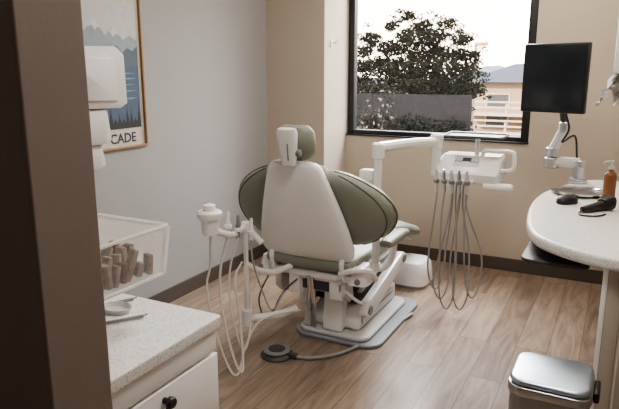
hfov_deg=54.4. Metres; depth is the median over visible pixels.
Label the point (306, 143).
cushion
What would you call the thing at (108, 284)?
packet
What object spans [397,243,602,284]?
baseboard
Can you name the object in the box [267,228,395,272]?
seat cushion
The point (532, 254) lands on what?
keyboard tray
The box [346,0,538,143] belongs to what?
window
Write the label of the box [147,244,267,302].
baseboard
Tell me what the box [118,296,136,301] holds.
instrument
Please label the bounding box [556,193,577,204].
computer mouse
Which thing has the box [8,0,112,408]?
trim
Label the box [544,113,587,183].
monitor arm
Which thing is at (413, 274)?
utility box
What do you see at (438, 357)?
floor
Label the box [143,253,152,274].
packet
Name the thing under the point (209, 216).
suction arm
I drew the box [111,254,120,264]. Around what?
packet
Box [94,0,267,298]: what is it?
wall
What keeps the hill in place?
on the ground
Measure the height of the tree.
4.074 m
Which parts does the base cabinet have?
knob, drawer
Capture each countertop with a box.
[104,290,219,393]
[526,180,618,271]
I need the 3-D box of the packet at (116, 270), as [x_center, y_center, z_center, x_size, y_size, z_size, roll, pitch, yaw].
[-0.454,0.168,1.407,0.024,0.051,0.021,10,16,38]
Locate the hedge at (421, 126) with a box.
[356,112,476,132]
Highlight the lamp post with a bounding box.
[470,42,487,131]
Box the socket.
[288,352,298,358]
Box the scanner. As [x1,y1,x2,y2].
[578,195,616,216]
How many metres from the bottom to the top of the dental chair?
1.239 m
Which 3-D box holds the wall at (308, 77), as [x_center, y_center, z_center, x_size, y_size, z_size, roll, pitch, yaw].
[0.018,-0.945,4.955,0.510,2.700,0.570,6,14,27]
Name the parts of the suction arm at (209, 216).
post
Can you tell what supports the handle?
on the unit
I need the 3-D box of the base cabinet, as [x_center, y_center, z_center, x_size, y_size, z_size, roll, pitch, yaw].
[-0.742,0.730,1.756,0.951,0.815,0.410,6,14,27]
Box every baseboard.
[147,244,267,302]
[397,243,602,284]
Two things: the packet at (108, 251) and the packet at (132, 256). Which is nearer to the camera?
the packet at (132, 256)
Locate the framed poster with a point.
(116, 23)
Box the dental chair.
[238,124,419,348]
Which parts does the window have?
sill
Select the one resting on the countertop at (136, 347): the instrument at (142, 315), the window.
the instrument at (142, 315)
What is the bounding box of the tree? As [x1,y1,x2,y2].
[357,6,493,110]
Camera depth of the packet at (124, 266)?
1.43 m
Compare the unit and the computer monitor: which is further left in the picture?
the unit
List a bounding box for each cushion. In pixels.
[238,166,267,227]
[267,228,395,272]
[277,124,315,160]
[324,170,396,244]
[395,221,419,234]
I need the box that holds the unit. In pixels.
[359,131,516,309]
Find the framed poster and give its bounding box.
[81,0,147,151]
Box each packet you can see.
[101,247,112,258]
[102,256,112,270]
[102,264,113,289]
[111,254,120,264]
[111,265,120,287]
[114,245,126,262]
[116,261,127,283]
[122,243,133,254]
[126,247,138,281]
[133,261,144,276]
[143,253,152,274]
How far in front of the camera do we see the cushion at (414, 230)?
4.10 m
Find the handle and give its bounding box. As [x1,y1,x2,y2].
[482,183,512,192]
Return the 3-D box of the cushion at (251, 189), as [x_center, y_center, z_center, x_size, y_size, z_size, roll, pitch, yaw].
[-0.264,-0.043,3.408,0.366,0.411,0.238,6,14,27]
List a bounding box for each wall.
[0,0,49,408]
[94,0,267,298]
[266,0,349,171]
[346,0,618,270]
[609,325,618,408]
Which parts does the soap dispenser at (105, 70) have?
lever, panel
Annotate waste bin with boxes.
[508,352,600,408]
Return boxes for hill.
[360,66,503,93]
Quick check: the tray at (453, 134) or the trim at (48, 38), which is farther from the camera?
the tray at (453, 134)
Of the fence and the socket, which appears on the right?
the fence
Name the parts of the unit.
post mount, post, arm, head post, instrument rail, handle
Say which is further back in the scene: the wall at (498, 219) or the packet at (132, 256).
the wall at (498, 219)
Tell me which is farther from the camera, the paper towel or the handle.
the handle
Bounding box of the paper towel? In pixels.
[594,73,618,105]
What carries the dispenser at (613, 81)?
attached to the wall at (614, 395)
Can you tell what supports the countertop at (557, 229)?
attached to the wall at (614, 395)
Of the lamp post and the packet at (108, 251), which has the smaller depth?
the packet at (108, 251)
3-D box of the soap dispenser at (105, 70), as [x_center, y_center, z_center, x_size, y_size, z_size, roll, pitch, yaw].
[-0.516,-0.207,1.294,0.159,0.260,0.208,6,14,27]
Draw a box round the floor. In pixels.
[169,256,601,408]
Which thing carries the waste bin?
on the floor
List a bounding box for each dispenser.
[84,46,126,169]
[594,21,618,105]
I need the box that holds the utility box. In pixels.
[393,253,431,289]
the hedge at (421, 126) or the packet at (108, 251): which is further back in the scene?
the hedge at (421, 126)
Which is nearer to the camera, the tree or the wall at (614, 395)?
the wall at (614, 395)
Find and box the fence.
[356,93,472,131]
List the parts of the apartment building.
pane, rail, rail, pane, rail, rail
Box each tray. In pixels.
[97,213,169,300]
[443,131,508,153]
[521,240,589,269]
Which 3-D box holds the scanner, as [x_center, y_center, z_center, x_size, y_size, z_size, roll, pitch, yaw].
[1.355,0.005,2.817,0.259,0.070,0.111,-7,15,-30]
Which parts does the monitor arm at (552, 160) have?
arm, arm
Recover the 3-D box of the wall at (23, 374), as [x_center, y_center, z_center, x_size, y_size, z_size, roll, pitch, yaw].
[-0.387,-0.082,1.064,3.460,2.700,0.120,6,14,27]
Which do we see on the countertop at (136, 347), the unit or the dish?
the dish
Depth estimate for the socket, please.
3.21 m
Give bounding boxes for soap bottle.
[602,160,616,195]
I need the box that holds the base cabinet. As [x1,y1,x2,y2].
[112,330,218,408]
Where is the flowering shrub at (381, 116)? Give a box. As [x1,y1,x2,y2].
[357,63,400,129]
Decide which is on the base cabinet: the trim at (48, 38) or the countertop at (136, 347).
the countertop at (136, 347)
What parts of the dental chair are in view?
headrest plate, headrest knob, lift arm, frame rail, frame, release lever, plate, panel, seat frame, lift arm, armrest, leg frame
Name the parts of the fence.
rail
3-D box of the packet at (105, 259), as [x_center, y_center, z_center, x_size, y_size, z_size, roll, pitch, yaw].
[-0.490,0.155,1.457,0.028,0.057,0.019,8,15,34]
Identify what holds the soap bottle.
on the countertop at (557, 229)
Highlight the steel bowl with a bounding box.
[551,186,602,197]
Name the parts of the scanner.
cord, handle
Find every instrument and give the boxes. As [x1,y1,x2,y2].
[106,313,146,324]
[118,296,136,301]
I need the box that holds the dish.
[104,301,131,314]
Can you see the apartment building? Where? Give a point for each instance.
(502, 113)
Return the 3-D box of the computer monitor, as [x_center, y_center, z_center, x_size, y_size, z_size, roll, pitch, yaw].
[1.411,-0.723,3.448,0.068,0.389,0.378,-12,17,-42]
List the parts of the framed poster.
frame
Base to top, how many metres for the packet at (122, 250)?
0.070 m
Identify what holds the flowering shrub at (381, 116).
on the ground
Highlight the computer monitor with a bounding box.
[520,42,591,113]
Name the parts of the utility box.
kick plate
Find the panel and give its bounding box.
[590,269,618,408]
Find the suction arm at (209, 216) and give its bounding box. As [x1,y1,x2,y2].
[197,203,300,376]
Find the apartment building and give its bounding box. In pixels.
[473,64,523,135]
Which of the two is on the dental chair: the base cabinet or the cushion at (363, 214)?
the cushion at (363, 214)
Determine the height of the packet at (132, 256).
0.078 m
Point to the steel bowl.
(578, 191)
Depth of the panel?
2.24 m

